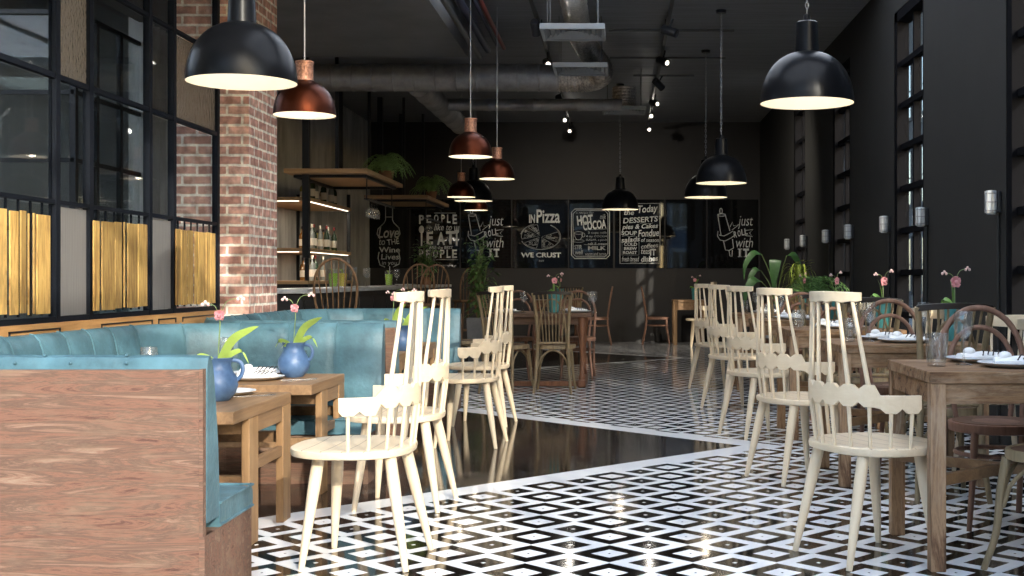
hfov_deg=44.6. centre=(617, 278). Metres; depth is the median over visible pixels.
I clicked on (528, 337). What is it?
chair
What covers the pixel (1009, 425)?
chair
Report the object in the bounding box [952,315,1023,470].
chair
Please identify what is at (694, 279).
vase
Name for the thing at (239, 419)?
table
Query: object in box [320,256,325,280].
bottle
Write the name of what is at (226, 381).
jug
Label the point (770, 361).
armchair
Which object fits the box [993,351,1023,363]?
napkin
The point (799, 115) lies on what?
window
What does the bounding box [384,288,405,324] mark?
jug
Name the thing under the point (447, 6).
ceiling pipe
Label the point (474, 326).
potted leafy plant
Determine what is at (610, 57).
conduit pipe
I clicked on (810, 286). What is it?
potted fern
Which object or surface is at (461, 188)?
pendant lamp
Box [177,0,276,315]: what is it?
brick column
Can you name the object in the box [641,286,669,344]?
chair
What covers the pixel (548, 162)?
wall
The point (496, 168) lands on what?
pendant lamp
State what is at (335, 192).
bottle
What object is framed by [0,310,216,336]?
trim
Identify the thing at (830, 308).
chair
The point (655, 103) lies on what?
track spotlight
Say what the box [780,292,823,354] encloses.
chair
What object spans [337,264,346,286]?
cocktail glass
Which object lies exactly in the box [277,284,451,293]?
countertop
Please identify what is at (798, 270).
spider plant
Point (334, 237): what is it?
bottle
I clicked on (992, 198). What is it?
wall light
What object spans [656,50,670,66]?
track spotlight
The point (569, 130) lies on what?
track spotlight
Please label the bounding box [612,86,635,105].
flexible duct
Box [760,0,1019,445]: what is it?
wall
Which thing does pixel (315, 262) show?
bottle
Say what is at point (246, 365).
napkin
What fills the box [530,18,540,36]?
track spotlight
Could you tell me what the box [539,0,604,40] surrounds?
ceiling vent
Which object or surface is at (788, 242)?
wall light
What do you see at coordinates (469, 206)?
pendant lamp
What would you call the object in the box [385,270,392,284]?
cocktail glass
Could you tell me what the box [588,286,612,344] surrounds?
chair
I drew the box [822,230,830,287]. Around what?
wall light
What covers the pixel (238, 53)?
pendant lamp
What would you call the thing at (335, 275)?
cocktail glass
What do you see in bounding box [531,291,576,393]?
chair
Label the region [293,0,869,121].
ceiling
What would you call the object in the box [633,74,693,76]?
conduit pipe
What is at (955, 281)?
vase
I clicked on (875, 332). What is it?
napkin
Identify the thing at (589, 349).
chair
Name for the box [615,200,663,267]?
board
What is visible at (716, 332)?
armchair
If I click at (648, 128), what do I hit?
track spotlight
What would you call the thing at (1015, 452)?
chair
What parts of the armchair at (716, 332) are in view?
leg, crest rail, leg, arm rail, seat, leg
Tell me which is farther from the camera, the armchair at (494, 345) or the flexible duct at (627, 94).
the flexible duct at (627, 94)
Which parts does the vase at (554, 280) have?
pot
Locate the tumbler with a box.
[925,337,947,366]
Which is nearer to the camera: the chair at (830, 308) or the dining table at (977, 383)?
the dining table at (977, 383)
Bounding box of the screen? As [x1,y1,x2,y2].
[175,229,214,304]
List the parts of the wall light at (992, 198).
glass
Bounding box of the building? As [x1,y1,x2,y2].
[844,12,922,307]
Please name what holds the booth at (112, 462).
on the floor
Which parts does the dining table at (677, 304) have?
leg, leg, leg, leg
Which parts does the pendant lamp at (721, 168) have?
chain, lamp shade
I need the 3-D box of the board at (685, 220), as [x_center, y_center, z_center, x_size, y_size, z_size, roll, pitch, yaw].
[1.173,-0.784,21.489,0.702,1.186,0.020,0,0,0]
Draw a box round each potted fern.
[361,153,415,179]
[409,175,451,198]
[775,276,848,377]
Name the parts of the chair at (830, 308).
seat frame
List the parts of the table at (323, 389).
leg, leg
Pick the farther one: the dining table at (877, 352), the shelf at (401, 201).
the shelf at (401, 201)
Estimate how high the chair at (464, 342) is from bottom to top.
0.980 m
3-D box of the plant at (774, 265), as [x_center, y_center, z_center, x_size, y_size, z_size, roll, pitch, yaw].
[2.049,0.352,16.600,0.775,1.476,0.360,0,0,0]
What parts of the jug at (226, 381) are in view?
stem, flower, handle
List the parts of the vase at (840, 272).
pot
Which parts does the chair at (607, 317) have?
seat frame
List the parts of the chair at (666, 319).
seat frame, leg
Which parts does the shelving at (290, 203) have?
shelf, shelf, shelf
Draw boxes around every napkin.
[237,368,276,377]
[239,364,277,372]
[567,307,586,310]
[780,312,800,316]
[791,312,808,317]
[816,319,834,324]
[833,320,852,325]
[866,329,902,336]
[890,331,926,339]
[956,347,1003,358]
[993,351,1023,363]
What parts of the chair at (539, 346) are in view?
post, leg, rail, seat frame, post, leg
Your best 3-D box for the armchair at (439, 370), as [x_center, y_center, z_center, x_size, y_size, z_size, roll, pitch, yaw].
[-1.052,0.570,5.981,0.509,1.046,0.572,0,0,2]
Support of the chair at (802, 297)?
on the floor
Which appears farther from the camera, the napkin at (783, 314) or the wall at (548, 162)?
the wall at (548, 162)
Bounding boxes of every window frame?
[0,0,219,326]
[0,9,140,313]
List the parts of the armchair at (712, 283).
leg, leg, seat, arm rail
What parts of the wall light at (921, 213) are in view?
glass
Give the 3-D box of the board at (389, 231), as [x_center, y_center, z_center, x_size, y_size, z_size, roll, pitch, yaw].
[-3.975,-0.784,21.485,0.710,1.186,0.029,0,0,0]
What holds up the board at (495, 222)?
attached to the wall at (548, 162)
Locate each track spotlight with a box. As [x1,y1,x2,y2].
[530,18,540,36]
[542,52,551,63]
[555,93,561,98]
[562,112,568,122]
[566,123,571,133]
[646,122,651,131]
[648,107,654,118]
[649,94,659,106]
[652,76,664,90]
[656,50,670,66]
[661,18,678,37]
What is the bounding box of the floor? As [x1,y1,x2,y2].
[252,342,1023,575]
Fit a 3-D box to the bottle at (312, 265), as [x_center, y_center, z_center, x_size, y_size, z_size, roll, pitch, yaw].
[-3.700,-0.132,15.000,0.073,0.304,0.072,0,0,0]
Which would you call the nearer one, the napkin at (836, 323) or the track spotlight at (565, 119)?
the napkin at (836, 323)
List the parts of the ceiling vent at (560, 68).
frame, plate, hanger rod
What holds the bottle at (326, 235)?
on the shelving at (290, 203)
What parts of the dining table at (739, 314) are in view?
leg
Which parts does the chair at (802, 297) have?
post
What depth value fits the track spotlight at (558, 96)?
16.84 m
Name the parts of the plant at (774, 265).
planter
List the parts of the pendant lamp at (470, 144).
cord, lamp shade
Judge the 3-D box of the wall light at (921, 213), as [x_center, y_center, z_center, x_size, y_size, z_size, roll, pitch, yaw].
[2.409,0.241,9.840,0.102,1.628,0.088,0,0,0]
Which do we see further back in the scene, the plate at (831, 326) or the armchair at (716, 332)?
the armchair at (716, 332)
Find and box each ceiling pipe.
[440,0,481,59]
[455,0,490,52]
[472,0,497,45]
[478,0,505,49]
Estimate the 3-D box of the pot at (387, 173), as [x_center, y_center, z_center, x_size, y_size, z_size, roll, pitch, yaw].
[-2.940,-1.305,15.750,0.200,0.130,0.200,0,0,0]
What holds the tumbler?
on the dining table at (977, 383)
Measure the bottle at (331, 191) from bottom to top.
0.304 m
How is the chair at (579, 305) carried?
on the floor
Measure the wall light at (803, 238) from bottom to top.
1.628 m
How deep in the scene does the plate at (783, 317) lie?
10.40 m
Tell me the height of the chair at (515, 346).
0.980 m
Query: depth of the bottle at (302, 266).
15.13 m
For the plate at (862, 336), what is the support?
on the dining table at (877, 352)
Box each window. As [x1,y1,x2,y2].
[0,0,128,319]
[794,110,804,283]
[833,57,849,308]
[895,0,923,334]
[1007,0,1023,355]
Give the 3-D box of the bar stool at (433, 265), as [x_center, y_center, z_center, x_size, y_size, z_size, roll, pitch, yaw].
[-2.369,0.453,15.649,0.428,1.279,0.429,0,0,-30]
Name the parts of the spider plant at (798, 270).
planter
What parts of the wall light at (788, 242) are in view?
glass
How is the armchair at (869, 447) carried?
on the floor
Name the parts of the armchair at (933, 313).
rail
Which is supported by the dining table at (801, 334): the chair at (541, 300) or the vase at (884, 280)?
the vase at (884, 280)
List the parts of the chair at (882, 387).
seat, leg, seat frame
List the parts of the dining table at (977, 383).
leg, leg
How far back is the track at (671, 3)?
13.51 m
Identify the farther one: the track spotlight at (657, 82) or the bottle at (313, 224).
the track spotlight at (657, 82)
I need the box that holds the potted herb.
[411,239,440,284]
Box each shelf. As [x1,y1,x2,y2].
[284,57,402,257]
[364,97,448,222]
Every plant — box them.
[463,234,499,357]
[743,250,800,337]
[780,260,817,311]
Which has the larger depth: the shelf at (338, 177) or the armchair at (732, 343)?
the shelf at (338, 177)
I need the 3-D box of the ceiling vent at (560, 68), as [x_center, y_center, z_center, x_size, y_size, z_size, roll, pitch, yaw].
[-0.390,-2.451,13.050,0.570,0.538,0.570,0,0,0]
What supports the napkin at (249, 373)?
on the plate at (278, 375)
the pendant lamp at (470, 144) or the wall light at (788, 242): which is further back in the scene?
the wall light at (788, 242)
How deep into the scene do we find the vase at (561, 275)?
20.43 m
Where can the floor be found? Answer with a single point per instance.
(625, 473)
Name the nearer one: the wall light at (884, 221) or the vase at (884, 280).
the vase at (884, 280)
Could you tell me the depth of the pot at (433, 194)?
19.53 m
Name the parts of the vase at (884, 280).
pot, flower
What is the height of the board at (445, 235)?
1.186 m
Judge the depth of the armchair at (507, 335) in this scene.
9.21 m
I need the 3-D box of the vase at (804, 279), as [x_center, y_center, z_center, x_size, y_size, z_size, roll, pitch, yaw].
[1.869,0.137,12.526,0.179,0.416,0.160,0,0,-27]
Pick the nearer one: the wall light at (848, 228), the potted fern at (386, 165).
the wall light at (848, 228)
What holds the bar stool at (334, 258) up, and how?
on the floor
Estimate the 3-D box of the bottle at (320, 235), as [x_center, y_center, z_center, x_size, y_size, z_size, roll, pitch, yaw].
[-3.720,-0.512,15.500,0.073,0.304,0.072,0,0,0]
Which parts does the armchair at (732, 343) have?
leg, crest rail, leg, arm rail, seat, leg, leg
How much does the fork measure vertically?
0.005 m
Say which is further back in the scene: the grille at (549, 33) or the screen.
the grille at (549, 33)
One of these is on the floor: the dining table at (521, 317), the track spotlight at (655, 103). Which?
the dining table at (521, 317)
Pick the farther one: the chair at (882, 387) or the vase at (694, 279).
the vase at (694, 279)
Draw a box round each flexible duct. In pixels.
[557,0,612,91]
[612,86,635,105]
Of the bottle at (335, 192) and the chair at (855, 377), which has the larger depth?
the bottle at (335, 192)
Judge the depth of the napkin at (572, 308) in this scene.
12.70 m
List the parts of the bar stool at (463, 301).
leg, seat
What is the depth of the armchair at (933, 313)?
8.64 m
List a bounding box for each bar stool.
[313,257,358,308]
[403,263,434,308]
[420,264,448,307]
[453,266,482,347]
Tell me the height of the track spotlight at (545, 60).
0.194 m
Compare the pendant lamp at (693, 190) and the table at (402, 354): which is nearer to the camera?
the table at (402, 354)
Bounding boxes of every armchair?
[290,291,433,572]
[344,289,457,512]
[430,286,507,448]
[449,285,517,426]
[686,282,716,346]
[688,284,735,387]
[700,285,755,407]
[717,286,800,439]
[744,288,837,486]
[792,291,926,571]
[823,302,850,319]
[860,303,892,372]
[881,308,944,429]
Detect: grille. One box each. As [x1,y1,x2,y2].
[545,29,600,38]
[557,67,603,73]
[605,110,642,113]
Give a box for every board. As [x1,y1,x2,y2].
[369,201,408,267]
[411,200,459,267]
[461,200,510,267]
[513,200,567,267]
[569,200,612,267]
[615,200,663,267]
[665,200,705,267]
[707,200,757,267]
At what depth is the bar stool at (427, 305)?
14.74 m
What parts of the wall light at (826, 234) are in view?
glass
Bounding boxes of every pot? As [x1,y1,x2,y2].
[379,170,393,179]
[422,277,430,284]
[426,191,436,198]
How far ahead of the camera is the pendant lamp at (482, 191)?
16.68 m
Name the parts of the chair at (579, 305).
rail, post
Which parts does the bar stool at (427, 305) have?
seat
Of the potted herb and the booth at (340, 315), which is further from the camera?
the potted herb
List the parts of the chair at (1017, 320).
leg, rail, leg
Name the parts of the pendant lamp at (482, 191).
lamp shade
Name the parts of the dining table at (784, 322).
leg, leg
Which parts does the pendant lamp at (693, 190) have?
lamp shade, chain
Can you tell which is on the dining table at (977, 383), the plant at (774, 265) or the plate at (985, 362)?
the plate at (985, 362)
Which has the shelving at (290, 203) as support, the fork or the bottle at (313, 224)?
the bottle at (313, 224)
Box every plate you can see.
[234,388,255,395]
[236,374,284,380]
[565,310,589,312]
[783,317,816,319]
[824,325,864,328]
[861,335,889,339]
[877,338,928,342]
[944,355,992,362]
[977,360,1023,367]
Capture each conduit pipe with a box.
[609,29,733,31]
[610,57,725,58]
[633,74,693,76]
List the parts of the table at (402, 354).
leg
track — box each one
[529,0,570,124]
[647,0,673,124]
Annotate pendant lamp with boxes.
[185,0,297,90]
[272,0,335,118]
[447,91,474,197]
[448,0,492,158]
[454,92,491,201]
[464,202,487,210]
[479,147,514,179]
[602,83,638,209]
[684,49,726,198]
[696,9,746,184]
[760,0,853,109]
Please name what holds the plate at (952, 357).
on the dining table at (977, 383)
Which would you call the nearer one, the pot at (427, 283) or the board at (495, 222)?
the pot at (427, 283)
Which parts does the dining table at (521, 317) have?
leg, leg, leg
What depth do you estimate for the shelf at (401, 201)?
18.52 m
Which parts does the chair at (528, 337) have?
seat frame, leg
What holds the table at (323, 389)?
on the floor
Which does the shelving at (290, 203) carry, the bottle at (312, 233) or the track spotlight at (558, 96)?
the bottle at (312, 233)
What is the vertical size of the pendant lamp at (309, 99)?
1.750 m
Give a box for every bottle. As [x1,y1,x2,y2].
[299,226,301,247]
[300,258,304,280]
[309,256,314,280]
[310,183,314,198]
[310,224,314,248]
[313,224,316,248]
[314,255,317,280]
[315,185,318,199]
[317,226,322,248]
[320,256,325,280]
[321,187,326,201]
[324,226,329,249]
[328,189,333,203]
[331,228,336,250]
[333,189,336,203]
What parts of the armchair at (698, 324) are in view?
leg, crest rail, seat, arm rail, leg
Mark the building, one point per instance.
(911, 23)
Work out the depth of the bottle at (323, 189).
15.63 m
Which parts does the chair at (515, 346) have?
post, rail, post, seat frame, leg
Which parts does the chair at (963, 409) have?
post, seat frame, rail, leg, post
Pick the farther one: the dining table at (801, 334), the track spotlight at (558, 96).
the track spotlight at (558, 96)
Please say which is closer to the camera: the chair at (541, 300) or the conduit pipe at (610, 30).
the conduit pipe at (610, 30)
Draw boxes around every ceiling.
[99,0,467,56]
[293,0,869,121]
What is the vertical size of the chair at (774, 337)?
0.980 m
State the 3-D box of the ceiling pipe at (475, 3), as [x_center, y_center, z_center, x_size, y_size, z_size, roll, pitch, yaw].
[-1.330,-2.570,8.600,0.036,0.036,10.000,0,0,0]
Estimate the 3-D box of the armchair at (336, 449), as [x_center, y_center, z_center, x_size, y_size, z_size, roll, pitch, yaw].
[-1.002,0.570,4.821,0.509,1.046,0.572,0,0,2]
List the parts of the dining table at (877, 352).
leg, leg, leg, leg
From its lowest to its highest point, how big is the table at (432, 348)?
0.573 m
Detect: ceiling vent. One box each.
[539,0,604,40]
[552,16,607,75]
[602,77,645,114]
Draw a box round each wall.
[129,17,369,310]
[370,122,759,341]
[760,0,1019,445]
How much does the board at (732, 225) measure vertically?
1.186 m
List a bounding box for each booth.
[0,322,385,575]
[204,308,460,459]
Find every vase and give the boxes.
[544,272,563,312]
[555,275,563,299]
[690,275,700,299]
[794,272,806,312]
[829,271,841,318]
[870,269,893,327]
[941,266,970,340]
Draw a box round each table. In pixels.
[216,392,290,544]
[218,374,343,494]
[399,351,413,425]
[414,342,435,405]
[492,311,592,386]
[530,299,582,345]
[672,299,703,344]
[732,312,808,389]
[749,318,852,407]
[776,326,906,440]
[820,338,989,486]
[887,359,1023,571]
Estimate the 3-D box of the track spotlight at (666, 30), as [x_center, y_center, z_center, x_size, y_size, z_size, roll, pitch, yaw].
[0.509,-2.464,12.196,0.180,0.194,0.089,0,0,25]
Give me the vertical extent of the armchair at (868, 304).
0.892 m
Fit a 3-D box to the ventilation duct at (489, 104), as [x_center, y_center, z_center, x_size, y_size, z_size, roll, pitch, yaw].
[-1.075,-2.190,15.600,2.250,0.162,0.162,0,0,0]
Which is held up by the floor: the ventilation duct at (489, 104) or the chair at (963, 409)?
the chair at (963, 409)
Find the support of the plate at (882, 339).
on the dining table at (877, 352)
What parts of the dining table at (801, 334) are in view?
leg, leg, leg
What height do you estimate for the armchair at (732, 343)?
1.046 m
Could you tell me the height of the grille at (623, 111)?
0.046 m
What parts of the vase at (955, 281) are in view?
pot, flower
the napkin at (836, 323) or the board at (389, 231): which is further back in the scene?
the board at (389, 231)
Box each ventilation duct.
[277,64,558,91]
[409,91,465,133]
[447,98,621,110]
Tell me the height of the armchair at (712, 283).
1.046 m
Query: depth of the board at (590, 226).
21.48 m
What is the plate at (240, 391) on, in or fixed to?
on the table at (239, 419)
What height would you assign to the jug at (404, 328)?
0.449 m
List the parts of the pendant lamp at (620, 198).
chain, lamp shade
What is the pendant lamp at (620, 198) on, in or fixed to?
hanging from the ceiling at (764, 33)
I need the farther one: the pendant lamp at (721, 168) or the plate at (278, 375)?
the pendant lamp at (721, 168)
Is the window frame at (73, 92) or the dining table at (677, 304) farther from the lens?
the dining table at (677, 304)
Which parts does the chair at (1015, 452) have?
leg, seat frame, seat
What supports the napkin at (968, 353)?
on the plate at (952, 357)
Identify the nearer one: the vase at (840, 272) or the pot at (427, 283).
the vase at (840, 272)
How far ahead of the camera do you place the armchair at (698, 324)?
12.24 m
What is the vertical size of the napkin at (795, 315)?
0.054 m
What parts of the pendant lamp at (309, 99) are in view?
lamp shade, cord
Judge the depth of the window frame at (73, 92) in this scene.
10.43 m
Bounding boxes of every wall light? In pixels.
[785,239,791,288]
[800,235,807,283]
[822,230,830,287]
[844,224,853,315]
[879,216,890,297]
[915,207,928,337]
[984,190,1001,442]
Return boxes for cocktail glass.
[328,268,337,286]
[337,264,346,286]
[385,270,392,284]
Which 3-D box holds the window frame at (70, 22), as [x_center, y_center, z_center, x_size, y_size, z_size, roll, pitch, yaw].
[-2.999,-1.065,6.575,0.042,2.590,5.400,0,0,0]
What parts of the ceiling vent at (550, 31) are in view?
frame, hanger rod, plate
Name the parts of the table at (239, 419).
leg, leg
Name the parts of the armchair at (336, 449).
leg, leg, seat, arm rail, leg, crest rail, leg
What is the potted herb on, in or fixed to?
on the bar counter at (368, 296)
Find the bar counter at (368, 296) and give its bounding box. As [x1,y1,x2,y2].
[277,284,451,310]
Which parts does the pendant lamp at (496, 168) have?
lamp shade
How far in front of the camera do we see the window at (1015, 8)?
7.76 m
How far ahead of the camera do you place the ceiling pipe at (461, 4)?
12.16 m
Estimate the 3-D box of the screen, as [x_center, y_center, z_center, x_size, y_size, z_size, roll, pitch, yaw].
[-2.957,-0.079,8.701,0.014,0.515,0.804,0,0,0]
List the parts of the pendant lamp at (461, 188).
lamp shade, cord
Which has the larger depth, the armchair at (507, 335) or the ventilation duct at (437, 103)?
the ventilation duct at (437, 103)
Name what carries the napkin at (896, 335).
on the plate at (882, 339)
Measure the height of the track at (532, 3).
0.165 m
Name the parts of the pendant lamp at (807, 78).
lamp shade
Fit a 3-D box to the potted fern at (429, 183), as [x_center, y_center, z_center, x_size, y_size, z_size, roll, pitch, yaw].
[-2.943,-1.439,19.617,0.733,0.398,0.712,0,0,-26]
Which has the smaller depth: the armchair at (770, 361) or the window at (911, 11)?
the armchair at (770, 361)
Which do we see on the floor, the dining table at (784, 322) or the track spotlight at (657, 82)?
the dining table at (784, 322)
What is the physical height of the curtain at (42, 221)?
0.521 m
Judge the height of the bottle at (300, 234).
0.284 m
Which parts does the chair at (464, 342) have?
seat frame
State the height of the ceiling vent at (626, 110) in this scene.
0.538 m
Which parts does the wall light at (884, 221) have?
glass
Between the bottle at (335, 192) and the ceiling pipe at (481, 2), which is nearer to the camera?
the ceiling pipe at (481, 2)
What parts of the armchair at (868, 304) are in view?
rail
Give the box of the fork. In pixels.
[233,394,275,396]
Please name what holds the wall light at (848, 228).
attached to the wall at (965, 41)
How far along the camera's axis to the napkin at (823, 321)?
8.89 m
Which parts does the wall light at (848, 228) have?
glass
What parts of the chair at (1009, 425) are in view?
leg, seat frame, seat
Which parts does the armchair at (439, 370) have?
leg, leg, seat, arm rail, leg, crest rail, leg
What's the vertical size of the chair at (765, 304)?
0.972 m
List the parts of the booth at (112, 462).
panel, edge trim, seat, panel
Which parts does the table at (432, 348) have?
leg, leg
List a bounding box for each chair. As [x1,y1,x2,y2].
[438,298,487,372]
[476,291,535,394]
[503,290,534,379]
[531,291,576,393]
[559,286,582,328]
[559,290,596,379]
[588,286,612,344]
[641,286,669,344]
[756,295,792,380]
[768,291,809,391]
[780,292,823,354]
[800,294,848,382]
[809,301,874,426]
[831,297,902,433]
[859,298,923,465]
[905,303,995,504]
[936,305,1023,531]
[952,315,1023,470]
[980,443,1023,569]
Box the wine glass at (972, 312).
[953,312,973,364]
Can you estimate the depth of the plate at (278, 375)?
6.26 m
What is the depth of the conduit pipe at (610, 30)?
13.34 m
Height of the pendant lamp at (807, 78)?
1.759 m
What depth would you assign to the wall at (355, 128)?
16.26 m
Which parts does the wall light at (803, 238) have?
glass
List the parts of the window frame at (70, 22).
pane, pane, pane, pane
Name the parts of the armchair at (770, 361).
leg, crest rail, leg, arm rail, seat, leg, leg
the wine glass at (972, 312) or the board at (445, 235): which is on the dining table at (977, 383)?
the wine glass at (972, 312)
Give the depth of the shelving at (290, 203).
15.46 m
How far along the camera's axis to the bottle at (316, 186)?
15.31 m
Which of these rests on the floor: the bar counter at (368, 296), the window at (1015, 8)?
the bar counter at (368, 296)
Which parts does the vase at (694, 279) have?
pot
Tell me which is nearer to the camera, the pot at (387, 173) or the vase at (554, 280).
the vase at (554, 280)
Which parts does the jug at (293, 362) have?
stem, flower, handle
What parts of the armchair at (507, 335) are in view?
leg, leg, seat, arm rail, leg, crest rail, leg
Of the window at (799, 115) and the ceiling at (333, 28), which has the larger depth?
the window at (799, 115)
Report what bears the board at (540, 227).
attached to the wall at (548, 162)
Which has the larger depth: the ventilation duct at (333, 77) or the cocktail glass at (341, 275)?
the ventilation duct at (333, 77)
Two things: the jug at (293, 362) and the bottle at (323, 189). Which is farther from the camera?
the bottle at (323, 189)
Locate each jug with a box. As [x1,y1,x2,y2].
[197,295,258,401]
[276,292,321,377]
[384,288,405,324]
[392,288,425,350]
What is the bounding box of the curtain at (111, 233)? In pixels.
[93,221,146,310]
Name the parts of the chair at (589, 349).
leg, seat frame, leg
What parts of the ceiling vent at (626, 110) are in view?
hanger rod, frame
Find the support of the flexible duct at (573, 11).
attached to the ceiling vent at (560, 68)
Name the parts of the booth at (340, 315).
backrest, panel, edge trim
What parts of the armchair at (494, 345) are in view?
leg, leg, seat, arm rail, leg, crest rail, leg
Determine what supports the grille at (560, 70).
attached to the ceiling vent at (560, 68)
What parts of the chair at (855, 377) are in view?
post, seat frame, rail, leg, post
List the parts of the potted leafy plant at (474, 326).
planter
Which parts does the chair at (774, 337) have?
post, post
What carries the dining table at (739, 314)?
on the floor
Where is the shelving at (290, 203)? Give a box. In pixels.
[277,195,350,287]
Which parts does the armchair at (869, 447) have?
leg, crest rail, leg, arm rail, seat, leg, leg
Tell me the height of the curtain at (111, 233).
0.521 m
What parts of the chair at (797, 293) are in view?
seat frame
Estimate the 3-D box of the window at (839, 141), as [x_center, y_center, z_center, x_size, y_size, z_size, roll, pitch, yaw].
[2.527,-0.810,13.675,0.125,3.100,1.050,0,0,0]
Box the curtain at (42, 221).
[0,208,49,314]
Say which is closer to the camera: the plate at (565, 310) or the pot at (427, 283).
the plate at (565, 310)
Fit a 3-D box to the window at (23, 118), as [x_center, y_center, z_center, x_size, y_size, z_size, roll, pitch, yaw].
[-6.700,-0.815,12.075,4.600,3.810,0.150,0,0,0]
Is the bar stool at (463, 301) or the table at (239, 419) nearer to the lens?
the table at (239, 419)
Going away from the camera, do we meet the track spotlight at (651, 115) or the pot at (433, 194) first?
the track spotlight at (651, 115)
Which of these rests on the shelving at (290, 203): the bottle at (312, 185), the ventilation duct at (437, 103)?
the bottle at (312, 185)
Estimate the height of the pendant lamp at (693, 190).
1.759 m

